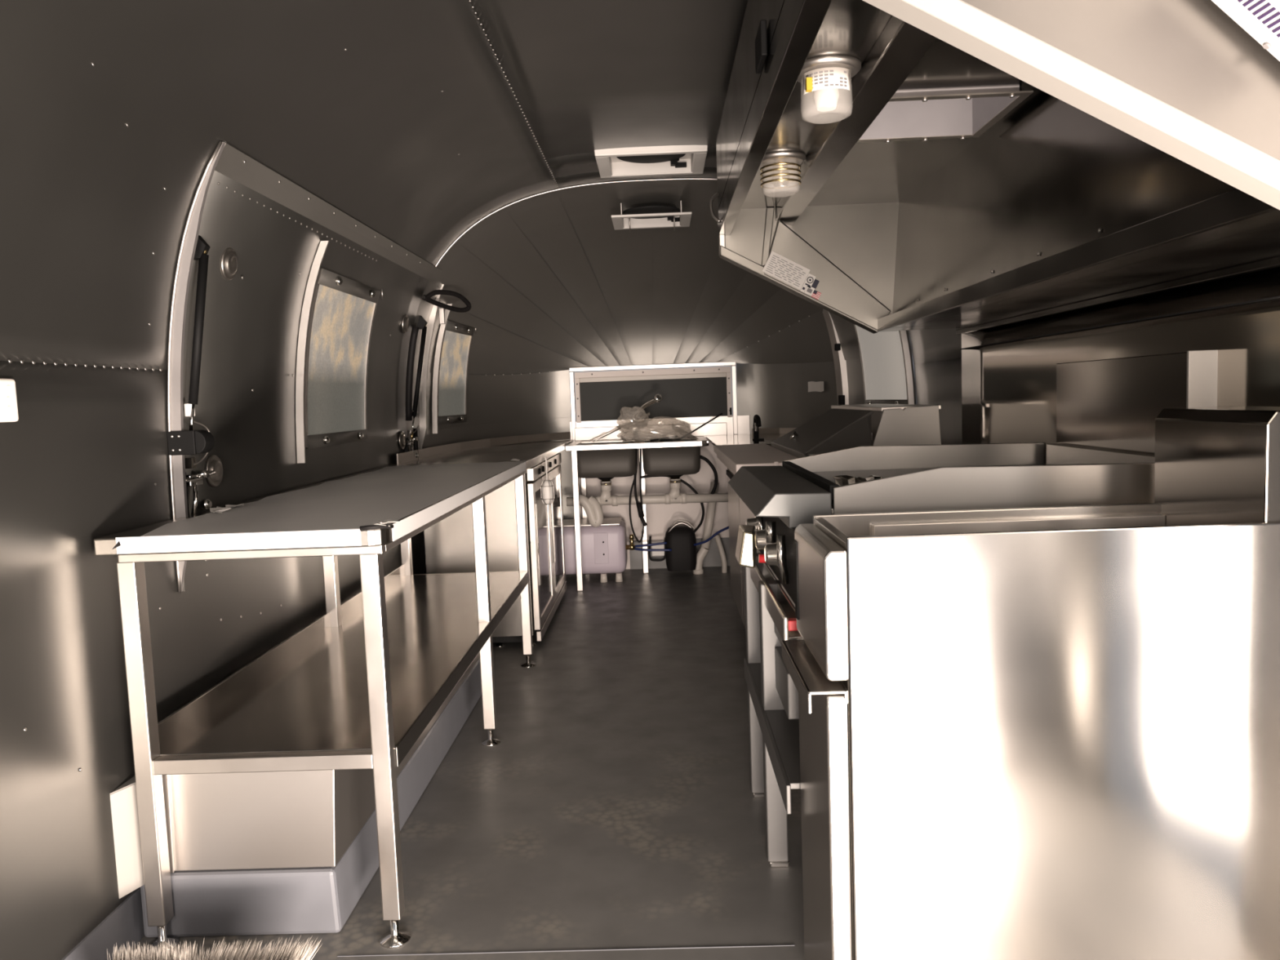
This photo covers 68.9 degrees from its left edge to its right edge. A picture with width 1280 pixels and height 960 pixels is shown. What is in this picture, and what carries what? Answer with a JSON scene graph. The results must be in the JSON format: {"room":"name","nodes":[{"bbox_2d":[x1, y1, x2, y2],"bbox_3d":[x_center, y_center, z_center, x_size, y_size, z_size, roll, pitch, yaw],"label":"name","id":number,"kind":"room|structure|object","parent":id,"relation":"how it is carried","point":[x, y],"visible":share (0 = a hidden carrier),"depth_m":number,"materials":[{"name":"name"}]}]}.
{"room":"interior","nodes":[
{"label":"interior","id":0,"kind":"room"},
{"bbox_2d":[0,0,558,959],"bbox_3d":[-0.787,-0.050,1.974,0.799,2.179,5.010,-2,5,1],"label":"wall","id":1,"kind":"structure","parent":0,"point":[114,114],"depth_m":2.01,"materials":[{"name":"grey metal"}]},
{"bbox_2d":[0,378,18,422],"bbox_3d":[-1.172,-0.143,1.681,0.020,0.080,0.128,-2,5,1],"label":"switch plate","id":2,"kind":"object","parent":1,"relation":"attached to","point":[8,401],"visible":1,"depth_m":1.72,"materials":[{"name":"beige plastic"}]},
{"bbox_2d":[61,887,144,959],"bbox_3d":[-1.164,1.097,0.857,0.006,0.115,2.570,-2,5,1],"label":"baseboard","id":3,"kind":"structure","parent":1,"relation":"attached to","point":[124,926],"depth_m":2.02,"materials":[{"name":"silver metal"}]},
{"bbox_2d":[166,141,471,592],"bbox_3d":[-1.015,-0.381,3.559,0.283,1.103,2.552,-2,5,1],"label":"hatch","id":4,"kind":"object","parent":1,"relation":"attached to","point":[252,235],"visible":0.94,"depth_m":2.75,"materials":[{"name":"grey metal"}]},
{"bbox_2d":[295,240,382,463],"bbox_3d":[-1.075,-0.452,3.458,0.154,0.725,0.743,-2,5,1],"label":"window","id":5,"kind":"structure","parent":4,"relation":"attached to","point":[338,313],"depth_m":3.37,"materials":[{"name":"grey glass"}]},
{"bbox_2d":[133,565,804,959],"bbox_3d":[0.104,0.942,3.052,2.520,0.051,7.020,-2,5,1],"label":"floor","id":6,"kind":"structure","parent":0,"point":[615,814],"depth_m":2.68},
{"bbox_2d":[106,937,320,959],"bbox_3d":[-0.836,0.988,1.804,0.421,0.145,0.132,-2,5,1],"label":"doormat","id":7,"kind":"object","parent":6,"relation":"on","point":[166,954],"visible":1,"depth_m":1.84,"materials":[{"name":"beige plastic"}]},
{"bbox_2d":[109,652,481,937],"bbox_3d":[-0.900,0.763,3.034,0.483,0.385,2.025,-2,5,1],"label":"box","id":8,"kind":"object","parent":6,"relation":"on","point":[269,852],"visible":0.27,"depth_m":2.11,"materials":[{"name":"grey metal"}]},
{"bbox_2d":[93,458,536,953],"bbox_3d":[-0.796,0.472,3.122,0.642,0.943,2.255,-2,5,1],"label":"work table","id":9,"kind":"object","parent":6,"relation":"on","point":[368,676],"visible":0.99,"depth_m":2.26,"materials":[{"name":"metal"}]},
{"bbox_2d":[157,564,528,766],"bbox_3d":[-0.798,0.507,3.115,0.561,0.100,2.114,-2,5,1],"label":"shelf","id":10,"kind":"object","parent":9,"relation":"attached to","point":[308,694],"depth_m":2.59,"materials":[{"name":"metal"}]},
{"bbox_2d":[423,453,566,647],"bbox_3d":[-0.746,0.326,5.123,0.550,0.885,1.280,-2,5,1],"label":"fridge","id":11,"kind":"object","parent":6,"relation":"on","point":[449,547],"visible":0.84,"depth_m":4.49,"materials":[{"name":"metal"}]},
{"bbox_2d":[396,431,573,467],"bbox_3d":[-0.775,-0.182,5.322,0.610,0.085,2.238,-2,5,1],"label":"countertop","id":12,"kind":"structure","parent":11,"relation":"on","point":[488,449],"depth_m":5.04,"materials":[{"name":"metal"}]},
{"bbox_2d":[540,457,554,505],"bbox_3d":[-0.463,0.004,4.648,0.067,0.243,0.066,-2,5,1],"label":"work light","id":13,"kind":"object","parent":12,"relation":"hanging from","point":[548,495],"visible":1,"depth_m":4.63,"materials":[{"name":"white plastic"}]},
{"bbox_2d":[563,517,635,582],"bbox_3d":[-0.435,0.471,6.216,0.810,0.384,0.357,-2,5,1],"label":"water heater","id":14,"kind":"object","parent":6,"relation":"on","point":[604,547],"visible":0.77,"depth_m":6.04,"materials":[{"name":"white plastic"}]},
{"bbox_2d":[563,517,622,527],"bbox_3d":[-0.482,0.286,6.209,0.710,0.011,0.300,-2,5,1],"label":"lid","id":15,"kind":"object","parent":14,"relation":"on","point":[611,522],"depth_m":6.10,"materials":[{"name":"metal"}]},
{"bbox_2d":[634,525,728,551],"bbox_3d":[0.278,0.380,6.126,0.653,0.167,0.085,-1,5,8],"label":"tubes","id":16,"kind":"object","parent":14,"relation":"attached to","point":[726,527],"visible":0.97,"depth_m":6.12,"materials":[{"name":"blue"}]},
{"bbox_2d":[564,422,727,591],"bbox_3d":[0.084,0.151,6.114,1.045,1.000,0.716,-2,5,1],"label":"double sink","id":17,"kind":"object","parent":6,"relation":"on","point":[605,460],"visible":0.99,"depth_m":5.81,"materials":[{"name":"silver metal"}]},
{"bbox_2d":[597,477,613,479],"bbox_3d":[-0.222,-0.017,6.047,0.116,0.030,0.116,-2,5,1],"label":"cup","id":18,"kind":"object","parent":17,"relation":"on","point":[601,478],"depth_m":6.01,"materials":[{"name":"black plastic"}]},
{"bbox_2d":[592,427,621,442],"bbox_3d":[0.023,-0.344,5.994,0.715,0.263,0.353,-2,5,1],"label":"rod","id":19,"kind":"object","parent":17,"relation":"on","point":[620,428],"visible":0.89,"depth_m":5.92,"materials":[{"name":"metal"}]},
{"bbox_2d":[628,448,647,542],"bbox_3d":[-0.014,0.095,5.970,0.114,0.616,0.048,-1,5,12],"label":"hose","id":20,"kind":"object","parent":17,"relation":"hanging from","point":[639,505],"visible":0.92,"depth_m":5.96,"materials":[{"name":"black rubber"}]},
{"bbox_2d":[631,394,662,439],"bbox_3d":[0.041,-0.408,6.077,0.055,0.294,0.324,-5,6,-33],"label":"faucet","id":21,"kind":"object","parent":17,"relation":"on","point":[658,397],"visible":1,"depth_m":6.13,"materials":[{"name":"silver metal"}]},
{"bbox_2d":[566,478,728,527],"bbox_3d":[0.069,0.145,6.032,1.090,0.293,0.119,-2,5,1],"label":"drain pipe","id":22,"kind":"object","parent":17,"relation":"attached to","point":[592,505],"visible":0.93,"depth_m":6.02,"materials":[{"name":"white plastic"}]},
{"bbox_2d":[649,435,677,441],"bbox_3d":[0.151,-0.262,5.888,0.012,0.026,0.248,3,7,44],"label":"rod","id":23,"kind":"object","parent":17,"relation":"on","point":[672,437],"visible":0.92,"depth_m":5.88,"materials":[{"name":"silver metal"}]},
{"bbox_2d":[659,438,679,441],"bbox_3d":[0.191,-0.253,5.853,0.184,0.010,0.010,-7,7,-43],"label":"rod","id":24,"kind":"object","parent":17,"relation":"on","point":[672,438],"visible":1,"depth_m":5.84,"materials":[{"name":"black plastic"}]},
{"bbox_2d":[641,475,704,533],"bbox_3d":[0.218,0.160,6.113,0.406,0.405,0.096,-2,5,1],"label":"hose","id":25,"kind":"object","parent":17,"relation":"attached to","point":[644,476],"visible":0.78,"depth_m":6.08,"materials":[{"name":"black rubber"}]},
{"bbox_2d":[666,475,682,477],"bbox_3d":[0.226,-0.033,6.037,0.116,0.030,0.116,-2,5,1],"label":"cup","id":26,"kind":"object","parent":17,"relation":"on","point":[670,476],"depth_m":6.00,"materials":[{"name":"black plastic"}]},
{"bbox_2d":[680,413,722,439],"bbox_3d":[0.409,-0.356,6.145,0.011,0.150,0.603,1,6,31],"label":"rod","id":27,"kind":"object","parent":17,"relation":"on","point":[721,414],"visible":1,"depth_m":6.12,"materials":[{"name":"black metal"}]},
{"bbox_2d":[700,455,718,494],"bbox_3d":[0.446,-0.013,6.022,0.118,0.304,0.064,-1,5,14],"label":"hose","id":28,"kind":"object","parent":17,"relation":"hanging from","point":[716,478],"visible":0.94,"depth_m":5.99,"materials":[{"name":"black rubber"}]},
{"bbox_2d":[664,519,696,571],"bbox_3d":[0.271,0.425,6.236,0.208,0.340,0.180,-2,5,1],"label":"canister","id":29,"kind":"object","parent":6,"relation":"on","point":[682,540],"visible":0.99,"depth_m":6.16,"materials":[{"name":"black plastic"}]},
{"bbox_2d":[693,481,719,574],"bbox_3d":[0.454,0.320,6.279,0.229,0.609,0.092,-5,6,-33],"label":"pipe","id":30,"kind":"object","parent":6,"relation":"on","point":[702,553],"visible":0.91,"depth_m":6.25,"materials":[{"name":"white plastic"}]},
{"bbox_2d":[714,534,727,573],"bbox_3d":[0.542,0.496,6.284,0.042,0.251,0.106,-5,6,-33],"label":"hose","id":31,"kind":"object","parent":6,"relation":"on","point":[724,564],"visible":0.98,"depth_m":6.25,"materials":[{"name":"white plastic"}]},
{"bbox_2d":[743,552,800,867],"bbox_3d":[0.745,0.596,2.306,0.888,0.720,0.920,-2,5,1],"label":"stand","id":32,"kind":"object","parent":6,"relation":"on","point":[773,712],"visible":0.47,"depth_m":2.31,"materials":[{"name":"grey metal"}]},
{"bbox_2d":[728,349,1217,639],"bbox_3d":[0.748,0.006,2.285,1.006,0.578,0.860,-2,5,1],"label":"griddle","id":33,"kind":"object","parent":32,"relation":"on","point":[1103,452],"visible":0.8,"depth_m":2.11,"materials":[{"name":"metal"}]},
{"bbox_2d":[705,427,872,446],"bbox_3d":[0.860,0.118,5.728,0.826,0.835,1.385,-2,5,1],"label":"countertop","id":34,"kind":"structure","parent":6,"relation":"on","point":[766,433],"depth_m":5.88,"materials":[{"name":"metal"}]},
{"bbox_2d":[752,414,764,439],"bbox_3d":[0.692,-0.306,5.441,0.067,0.151,0.125,-2,5,1],"label":"sink faucet","id":35,"kind":"object","parent":34,"relation":"on","point":[757,420],"visible":1,"depth_m":5.46,"materials":[{"name":"black metal"}]},
{"bbox_2d":[713,403,941,628],"bbox_3d":[0.810,0.224,4.290,0.835,1.115,1.460,-2,5,1],"label":"appliance","id":36,"kind":"object","parent":6,"relation":"on","point":[842,427],"visible":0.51,"depth_m":3.80,"materials":[{"name":"metal"}]},
{"bbox_2d":[716,450,817,474],"bbox_3d":[0.806,-0.087,4.263,0.820,0.029,1.440,-2,5,1],"label":"shelf","id":37,"kind":"object","parent":36,"relation":"attached to","point":[726,462],"depth_m":4.15,"materials":[{"name":"silver metal"}]},
{"bbox_2d":[781,405,1279,959],"bbox_3d":[0.716,0.449,1.672,0.878,1.125,0.349,-2,5,1],"label":"fryer","id":38,"kind":"object","parent":6,"relation":"on","point":[1033,733],"visible":1,"depth_m":1.50,"materials":[{"name":"metal"}]},
{"bbox_2d":[343,0,747,188],"bbox_3d":[-0.183,-1.105,1.870,1.234,0.156,5.010,-2,5,1],"label":"ceiling","id":39,"kind":"structure","parent":0,"point":[585,77],"depth_m":2.88,"materials":[{"name":"grey metal"}]},
{"bbox_2d":[594,145,707,177],"bbox_3d":[0.047,-1.380,3.980,0.458,0.075,0.390,-2,5,1],"label":"ceiling vent","id":40,"kind":"object","parent":39,"relation":"in","point":[668,160],"visible":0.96,"depth_m":4.05,"materials":[{"name":"white plastic"}]},
{"bbox_2d":[405,180,916,574],"bbox_3d":[0.112,-0.393,5.450,2.450,2.204,2.010,-2,5,1],"label":"wall","id":41,"kind":"structure","parent":0,"point":[550,285],"depth_m":6.00,"materials":[{"name":"grey metal"}]},
{"bbox_2d":[431,303,476,433],"bbox_3d":[-1.032,-0.611,5.220,0.149,0.675,0.603,-2,5,1],"label":"window","id":42,"kind":"structure","parent":41,"relation":"in","point":[449,399],"depth_m":5.18,"materials":[{"name":"grey glass"}]},
{"bbox_2d":[435,177,716,266],"bbox_3d":[0.028,-1.200,4.369,2.068,0.409,0.010,-2,5,1],"label":"trim","id":43,"kind":"structure","parent":41,"relation":"attached to","point":[664,179],"depth_m":4.36,"materials":[{"name":"grey metal"}]},
{"bbox_2d":[574,422,727,440],"bbox_3d":[0.073,-0.333,6.416,1.045,0.088,0.031,-2,5,1],"label":"backsplash","id":44,"kind":"structure","parent":41,"relation":"attached to","point":[710,428],"depth_m":6.40,"materials":[{"name":"grey metal"}]},
{"bbox_2d":[611,200,692,232],"bbox_3d":[0.061,-1.364,4.885,0.408,0.121,0.350,-2,5,1],"label":"air vent","id":45,"kind":"object","parent":41,"relation":"in","point":[644,216],"visible":1,"depth_m":4.88,"materials":[{"name":"white plastic"}]},
{"bbox_2d":[568,361,737,440],"bbox_3d":[0.093,-0.542,6.417,1.140,0.498,0.044,-2,5,1],"label":"window","id":46,"kind":"structure","parent":41,"relation":"in","point":[698,391],"depth_m":6.41,"materials":[{"name":"metal aluminium"},{"name":"glass"}]},
{"bbox_2d":[648,536,665,561],"bbox_3d":[0.121,0.468,6.454,0.128,0.175,0.116,-2,5,1],"label":"junction box","id":47,"kind":"object","parent":41,"relation":"attached to","point":[660,546],"visible":0.73,"depth_m":6.42,"materials":[{"name":"white plastic"}]},
{"bbox_2d":[629,537,729,568],"bbox_3d":[0.348,0.509,6.507,0.840,0.200,0.012,-2,5,1],"label":"baseboard","id":48,"kind":"structure","parent":41,"relation":"attached to","point":[713,558],"depth_m":6.50,"materials":[{"name":"silver metal"}]},
{"bbox_2d":[808,381,823,391],"bbox_3d":[1.126,-0.597,5.971,0.007,0.071,0.211,-4,5,-17],"label":"paper note","id":49,"kind":"object","parent":41,"relation":"attached to","point":[813,386],"visible":1,"depth_m":5.97,"materials":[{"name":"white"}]},
{"bbox_2d":[907,255,1279,464],"bbox_3d":[0.871,-0.109,1.936,0.799,2.179,5.010,-2,5,1],"label":"wall","id":50,"kind":"structure","parent":0,"point":[993,382],"depth_m":2.56,"materials":[{"name":"grey metal"}]},
{"bbox_2d":[822,308,914,404],"bbox_3d":[1.193,-0.700,5.021,0.177,0.720,1.242,-2,5,-2],"label":"window","id":51,"kind":"structure","parent":50,"relation":"in","point":[885,356],"depth_m":4.93,"materials":[{"name":"white glass"}]},
{"bbox_2d":[709,0,1279,333],"bbox_3d":[0.713,-0.896,2.307,0.968,0.907,2.364,-2,5,1],"label":"exhaust hood","id":52,"kind":"object","parent":50,"relation":"attached to","point":[982,162],"visible":0.99,"depth_m":1.98,"materials":[{"name":"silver metal"}]},
{"bbox_2d":[760,151,805,189],"bbox_3d":[0.414,-0.893,2.745,0.147,0.105,0.147,-2,5,1],"label":"lamp","id":53,"kind":"object","parent":52,"relation":"attached to","point":[780,162],"visible":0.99,"depth_m":2.72,"materials":[{"name":"grey metal"}]},
{"bbox_2d":[762,251,809,289],"bbox_3d":[0.538,-0.771,3.435,0.177,0.146,0.001,-2,5,1],"label":"label","id":54,"kind":"object","parent":52,"relation":"attached to","point":[777,266],"visible":1,"depth_m":3.43,"materials":[{"name":"white paper"}]},
{"bbox_2d":[766,254,804,286],"bbox_3d":[0.536,-0.769,3.434,0.147,0.120,0.001,-2,5,1],"label":"print","id":55,"kind":"object","parent":54,"relation":"attached to","point":[778,266],"depth_m":3.43,"materials":[{"name":"grey paper"}]},
{"bbox_2d":[800,273,815,292],"bbox_3d":[0.619,-0.726,3.436,0.059,0.069,0.003,-2,5,1],"label":"sticker","id":56,"kind":"object","parent":52,"relation":"attached to","point":[810,279],"visible":1,"depth_m":3.44,"materials":[{"name":"white paper"}]},
{"bbox_2d":[804,285,821,299],"bbox_3d":[0.637,-0.691,3.440,0.063,0.055,0.002,-2,5,1],"label":"flag sticker","id":57,"kind":"object","parent":52,"relation":"attached to","point":[810,291],"visible":1,"depth_m":3.44,"materials":[{"name":"white paper"}]},
{"bbox_2d":[806,288,813,293],"bbox_3d":[0.625,-0.698,3.439,0.023,0.021,0.001,-2,5,1],"label":"print","id":58,"kind":"object","parent":57,"relation":"attached to","point":[809,291],"depth_m":3.44,"materials":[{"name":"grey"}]},
{"bbox_2d":[811,279,819,288],"bbox_3d":[0.646,-0.722,3.437,0.030,0.036,0.001,-2,5,1],"label":"sticker","id":59,"kind":"object","parent":52,"relation":"attached to","point":[815,282],"visible":1,"depth_m":3.44,"materials":[{"name":"black paper"}]},
{"bbox_2d":[796,54,861,111],"bbox_3d":[0.399,-0.828,1.998,0.147,0.105,0.147,-2,5,1],"label":"lamp","id":60,"kind":"object","parent":52,"relation":"attached to","point":[824,75],"visible":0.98,"depth_m":1.95,"materials":[{"name":"white glass"}]},
{"bbox_2d":[805,70,847,88],"bbox_3d":[0.390,-0.837,1.951,0.084,0.032,0.019,-1,5,11],"label":"print","id":61,"kind":"object","parent":60,"relation":"attached to","point":[815,79],"depth_m":1.95,"materials":[{"name":"grey paper"}]},
{"bbox_2d":[1211,0,1279,61],"bbox_3d":[0.814,-0.476,0.904,0.610,0.556,0.475,-2,5,1],"label":"panel","id":62,"kind":"object","parent":52,"relation":"attached to","point":[1260,19],"visible":1,"depth_m":1.11,"materials":[{"name":"white plastic"}]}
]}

